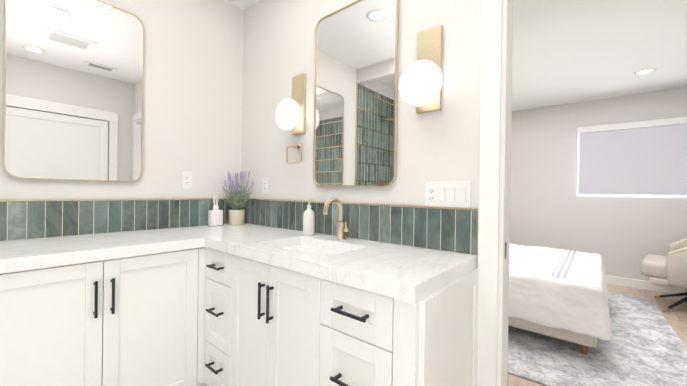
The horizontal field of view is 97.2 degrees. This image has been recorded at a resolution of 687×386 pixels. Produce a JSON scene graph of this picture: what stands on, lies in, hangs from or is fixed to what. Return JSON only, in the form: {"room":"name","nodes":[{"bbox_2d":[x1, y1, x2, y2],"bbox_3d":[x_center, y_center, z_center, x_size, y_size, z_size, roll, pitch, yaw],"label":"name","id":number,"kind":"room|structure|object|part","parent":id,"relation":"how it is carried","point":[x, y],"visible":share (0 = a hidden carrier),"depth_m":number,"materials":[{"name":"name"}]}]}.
{"room":"bathroom","nodes":[
{"label":"bathroom","id":0,"kind":"room"},
{"bbox_2d":[0,0,243,201],"bbox_3d":[-1.698,-0.171,1.458,0.105,2.600,2.830,1,0,40],"label":"wall","id":1,"kind":"structure","parent":0,"point":[193,89],"depth_m":2.07,"materials":[{"name":"paint"}]},
{"bbox_2d":[3,0,143,181],"bbox_3d":[-1.434,-0.578,1.664,0.023,1.020,0.575,1,0,40],"label":"mirror","id":2,"kind":"object","parent":1,"relation":"attached to","point":[73,87],"visible":0.96,"depth_m":1.63,"materials":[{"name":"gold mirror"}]},
{"bbox_2d":[0,198,234,201],"bbox_3d":[-1.294,0.040,1.849,0.015,0.009,1.440,1,0,40],"label":"trim","id":3,"kind":"structure","parent":1,"relation":"attached to","point":[181,198],"depth_m":1.72,"materials":[{"name":"gold metal"}]},
{"bbox_2d":[0,199,238,240],"bbox_3d":[-1.291,0.138,1.855,0.008,0.186,1.456,1,0,40],"label":"tile backsplash","id":4,"kind":"structure","parent":1,"relation":"attached to","point":[34,211],"depth_m":1.72,"materials":[{"name":"green tile"}]},
{"bbox_2d":[181,171,191,188],"bbox_3d":[-1.088,-0.090,2.101,0.006,0.117,0.070,1,0,40],"label":"outlet","id":5,"kind":"object","parent":1,"relation":"attached to","point":[183,173],"visible":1,"depth_m":2.10,"materials":[{"name":"white plastic"}]},
{"bbox_2d":[184,175,188,184],"bbox_3d":[-1.085,-0.089,2.099,0.003,0.066,0.033,1,0,40],"label":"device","id":6,"kind":"object","parent":5,"relation":"attached to","point":[186,179],"visible":1,"depth_m":2.10,"materials":[{"name":"white plastic"}]},
{"bbox_2d":[225,0,258,9],"bbox_3d":[-0.585,-1.503,0.537,2.960,0.100,2.830,1,0,40],"label":"ceiling","id":7,"kind":"structure","parent":0,"point":[243,4],"depth_m":2.33,"materials":[{"name":"paint"}]},
{"bbox_2d":[242,0,481,267],"bbox_3d":[-0.061,-0.150,1.863,1.885,2.600,0.105,1,0,40],"label":"wall","id":8,"kind":"structure","parent":0,"point":[442,144],"depth_m":1.64,"materials":[{"name":"paint"}]},
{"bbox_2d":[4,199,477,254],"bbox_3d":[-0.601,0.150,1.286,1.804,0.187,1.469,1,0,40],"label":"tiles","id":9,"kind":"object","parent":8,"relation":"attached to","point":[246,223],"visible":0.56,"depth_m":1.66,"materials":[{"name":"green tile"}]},
{"bbox_2d":[262,178,268,193],"bbox_3d":[-0.571,-0.053,2.218,0.070,0.117,0.006,1,0,40],"label":"outlet","id":10,"kind":"object","parent":8,"relation":"attached to","point":[267,190],"visible":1,"depth_m":2.21,"materials":[{"name":"white plastic"}]},
{"bbox_2d":[275,73,305,134],"bbox_3d":[-0.334,-0.579,1.935,0.196,0.380,0.141,1,0,40],"label":"sconce","id":11,"kind":"object","parent":8,"relation":"attached to","point":[289,114],"visible":1,"depth_m":1.93,"materials":[{"name":"white glass"}]},
{"bbox_3d":[-0.355,-0.494,1.911,0.196,0.196,0.078,1,0,40],"label":"globe","id":12,"kind":"part","parent":11,"relation":"part of","materials":[{"name":"white glass"}]},
{"bbox_3d":[-0.295,-0.578,1.981,0.116,0.380,0.019,1,0,40],"label":"plate","id":13,"kind":"part","parent":11,"relation":"part of","materials":[{"name":"gold metal"}]},
{"bbox_2d":[286,143,301,163],"bbox_3d":[-0.304,-0.258,1.964,0.150,0.139,0.054,1,0,40],"label":"towel ring","id":14,"kind":"object","parent":8,"relation":"attached to","point":[299,146],"visible":1,"depth_m":1.96,"materials":[{"name":"gold metal"}]},
{"bbox_2d":[313,0,398,185],"bbox_3d":[0.045,-0.548,1.694,0.575,1.020,0.023,1,0,40],"label":"mirror","id":15,"kind":"object","parent":8,"relation":"attached to","point":[355,93],"visible":0.98,"depth_m":1.66,"materials":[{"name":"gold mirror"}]},
{"bbox_2d":[242,199,476,254],"bbox_3d":[-0.129,0.155,1.839,1.790,0.186,0.008,1,0,40],"label":"tile backsplash","id":16,"kind":"structure","parent":8,"relation":"attached to","point":[420,226],"depth_m":1.54,"materials":[{"name":"green tile"}]},
{"bbox_2d":[245,198,477,209],"bbox_3d":[-0.132,0.057,1.843,1.804,0.009,0.013,1,0,40],"label":"trim","id":17,"kind":"structure","parent":8,"relation":"attached to","point":[459,208],"depth_m":1.55,"materials":[{"name":"gold metal"}]},
{"bbox_2d":[399,25,442,113],"bbox_3d":[0.357,-0.567,1.356,0.196,0.380,0.141,1,0,40],"label":"sconce","id":18,"kind":"object","parent":8,"relation":"attached to","point":[420,82],"visible":1,"depth_m":1.33,"materials":[{"name":"white glass"}]},
{"bbox_3d":[0.335,-0.482,1.332,0.196,0.196,0.078,1,0,40],"label":"globe","id":19,"kind":"part","parent":18,"relation":"part of","materials":[{"name":"white glass"}]},
{"bbox_3d":[0.396,-0.567,1.403,0.116,0.380,0.019,1,0,40],"label":"plate","id":20,"kind":"part","parent":18,"relation":"part of","materials":[{"name":"gold metal"}]},
{"bbox_2d":[424,181,470,207],"bbox_3d":[0.461,0.005,1.345,0.206,0.112,0.017,1,0,40],"label":"switch plate","id":21,"kind":"object","parent":8,"relation":"attached to","point":[450,194],"visible":1,"depth_m":1.33,"materials":[{"name":"white plastic"}]},
{"bbox_2d":[477,0,512,385],"bbox_3d":[0.967,0.082,0.991,0.963,2.170,0.127,1,0,40],"label":"door frame","id":22,"kind":"structure","parent":8,"relation":"attached to","point":[490,137],"depth_m":1.22,"materials":[{"name":"white paint"}]},
{"bbox_2d":[507,284,686,385],"bbox_3d":[1.850,1.199,2.834,5.210,0.050,4.065,1,0,40],"label":"floor","id":23,"kind":"structure","parent":0,"point":[675,317],"depth_m":3.08,"materials":[{"name":"brown wood"}]},
{"bbox_2d":[508,292,686,385],"bbox_3d":[1.433,1.161,3.280,3.060,0.012,2.560,1,0,37],"label":"rug","id":24,"kind":"object","parent":23,"relation":"on","point":[644,345],"visible":0.33,"depth_m":2.17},
{"bbox_2d":[508,243,611,354],"bbox_3d":[1.431,0.661,3.298,2.210,0.987,1.629,1,0,40],"label":"bed","id":25,"kind":"object","parent":24,"relation":"on","point":[559,293],"visible":0.4,"depth_m":2.26,"materials":[{"name":"fabric"}]},
{"bbox_3d":[1.436,0.986,3.310,2.050,0.178,1.460,1,0,40],"label":"frame","id":26,"kind":"part","parent":25,"relation":"part of","materials":[{"name":"fabric"}]},
{"bbox_2d":[640,238,686,311],"bbox_3d":[3.637,0.716,3.038,0.906,0.963,0.903,1,0,-42],"label":"lounge chair","id":27,"kind":"object","parent":23,"relation":"on","point":[669,269],"visible":1,"depth_m":3.04,"materials":[{"name":"beige leather"},{"name":"black metal"}]},
{"bbox_3d":[3.570,0.793,3.112,0.650,0.162,0.706,1,0,-42],"label":"seat","id":28,"kind":"part","parent":27,"relation":"part of","materials":[{"name":"beige fabric"}]},
{"bbox_2d":[510,87,686,280],"bbox_3d":[3.139,-0.037,4.349,5.000,2.450,0.105,1,0,40],"label":"wall","id":29,"kind":"structure","parent":0,"point":[623,237],"depth_m":4.17,"materials":[{"name":"paint"}]},
{"bbox_2d":[577,117,686,196],"bbox_3d":[3.625,-0.424,3.843,1.045,0.940,0.050,1,0,40],"label":"bedroom window","id":30,"kind":"structure","parent":29,"relation":"in","point":[647,158],"depth_m":3.81,"materials":[{"name":"white"}]},
{"bbox_2d":[605,275,686,293],"bbox_3d":[3.084,1.132,4.306,5.000,0.110,0.015,1,0,40],"label":"baseboard","id":31,"kind":"structure","parent":29,"relation":"attached to","point":[631,283],"depth_m":3.78,"materials":[{"name":"white paint"}]},
{"bbox_2d":[512,0,686,110],"bbox_3d":[1.919,-1.325,2.867,5.210,0.100,3.960,1,0,40],"label":"ceiling","id":32,"kind":"structure","parent":0,"point":[568,51],"depth_m":2.67,"materials":[{"name":"paint"}]},
{"bbox_2d":[634,68,656,74],"bbox_3d":[3.112,-1.255,3.126,0.170,0.008,0.170,1,0,40],"label":"recessed light","id":33,"kind":"object","parent":32,"relation":"in","point":[644,71],"visible":0.92,"depth_m":3.12,"materials":[{"name":"white paint"}]},
{"bbox_3d":[-0.656,1.171,0.505,2.960,0.050,2.725,1,0,40],"label":"floor","id":34,"kind":"structure","parent":0,"visible":0},
{"bbox_2d":[0,245,478,385],"bbox_3d":[-0.601,0.720,1.287,1.816,0.850,1.458,1,0,40],"label":"bathroom vanity","id":35,"kind":"object","parent":34,"relation":"on","point":[244,304],"depth_m":1.24,"materials":[{"name":"paint"}]},
{"bbox_2d":[0,224,275,268],"bbox_3d":[-1.079,0.262,1.683,0.563,0.050,1.470,1,0,40],"label":"countertop","id":36,"kind":"structure","parent":35,"relation":"on","point":[48,250],"depth_m":1.43,"materials":[{"name":"white stone"}]},
{"bbox_2d":[208,196,222,225],"bbox_3d":[-0.919,0.129,2.179,0.056,0.215,0.090,1,0,40],"label":"reed diffuser","id":37,"kind":"object","parent":36,"relation":"on","point":[215,216],"visible":1,"depth_m":2.16,"materials":[{"name":"white ceramic"}]},
{"bbox_2d":[208,210,222,225],"bbox_3d":[-0.920,0.179,2.179,0.056,0.115,0.090,1,0,40],"label":"bottle","id":38,"kind":"object","parent":37,"relation":"attached to","point":[215,217],"depth_m":2.15,"materials":[{"name":"white ceramic"}]},
{"bbox_2d":[222,171,253,224],"bbox_3d":[-0.806,0.035,2.273,0.189,0.407,0.197,1,0,40],"label":"plant","id":39,"kind":"object","parent":36,"relation":"on","point":[237,215],"visible":1,"depth_m":2.26,"materials":[{"name":"green plant"}]},
{"bbox_3d":[-0.810,0.182,2.296,0.116,0.112,0.116,1,0,40],"label":"pot","id":40,"kind":"part","parent":39,"relation":"part of","materials":[{"name":"beige ceramic"}]},
{"bbox_2d":[204,229,475,296],"bbox_3d":[-0.096,0.277,1.452,1.240,0.050,0.563,1,0,40],"label":"countertop","id":41,"kind":"structure","parent":35,"relation":"on","point":[409,271],"depth_m":1.18,"materials":[{"name":"white stone"}]},
{"bbox_2d":[303,199,314,235],"bbox_3d":[-0.205,0.141,1.786,0.068,0.213,0.074,1,0,40],"label":"soap dispenser","id":42,"kind":"object","parent":41,"relation":"on","point":[308,222],"visible":1,"depth_m":1.76,"materials":[{"name":"white ceramic"}]},
{"bbox_2d":[280,241,347,256],"bbox_3d":[-0.161,0.371,1.470,0.516,0.164,0.346,1,0,40],"label":"sink","id":43,"kind":"object","parent":41,"relation":"in","point":[303,246],"depth_m":1.61,"materials":[{"name":"white ceramic"}]},
{"bbox_2d":[323,197,348,240],"bbox_3d":[-0.038,0.137,1.592,0.080,0.229,0.164,1,0,40],"label":"faucet","id":44,"kind":"object","parent":41,"relation":"on","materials":[{"name":"gold metal"}]}
]}

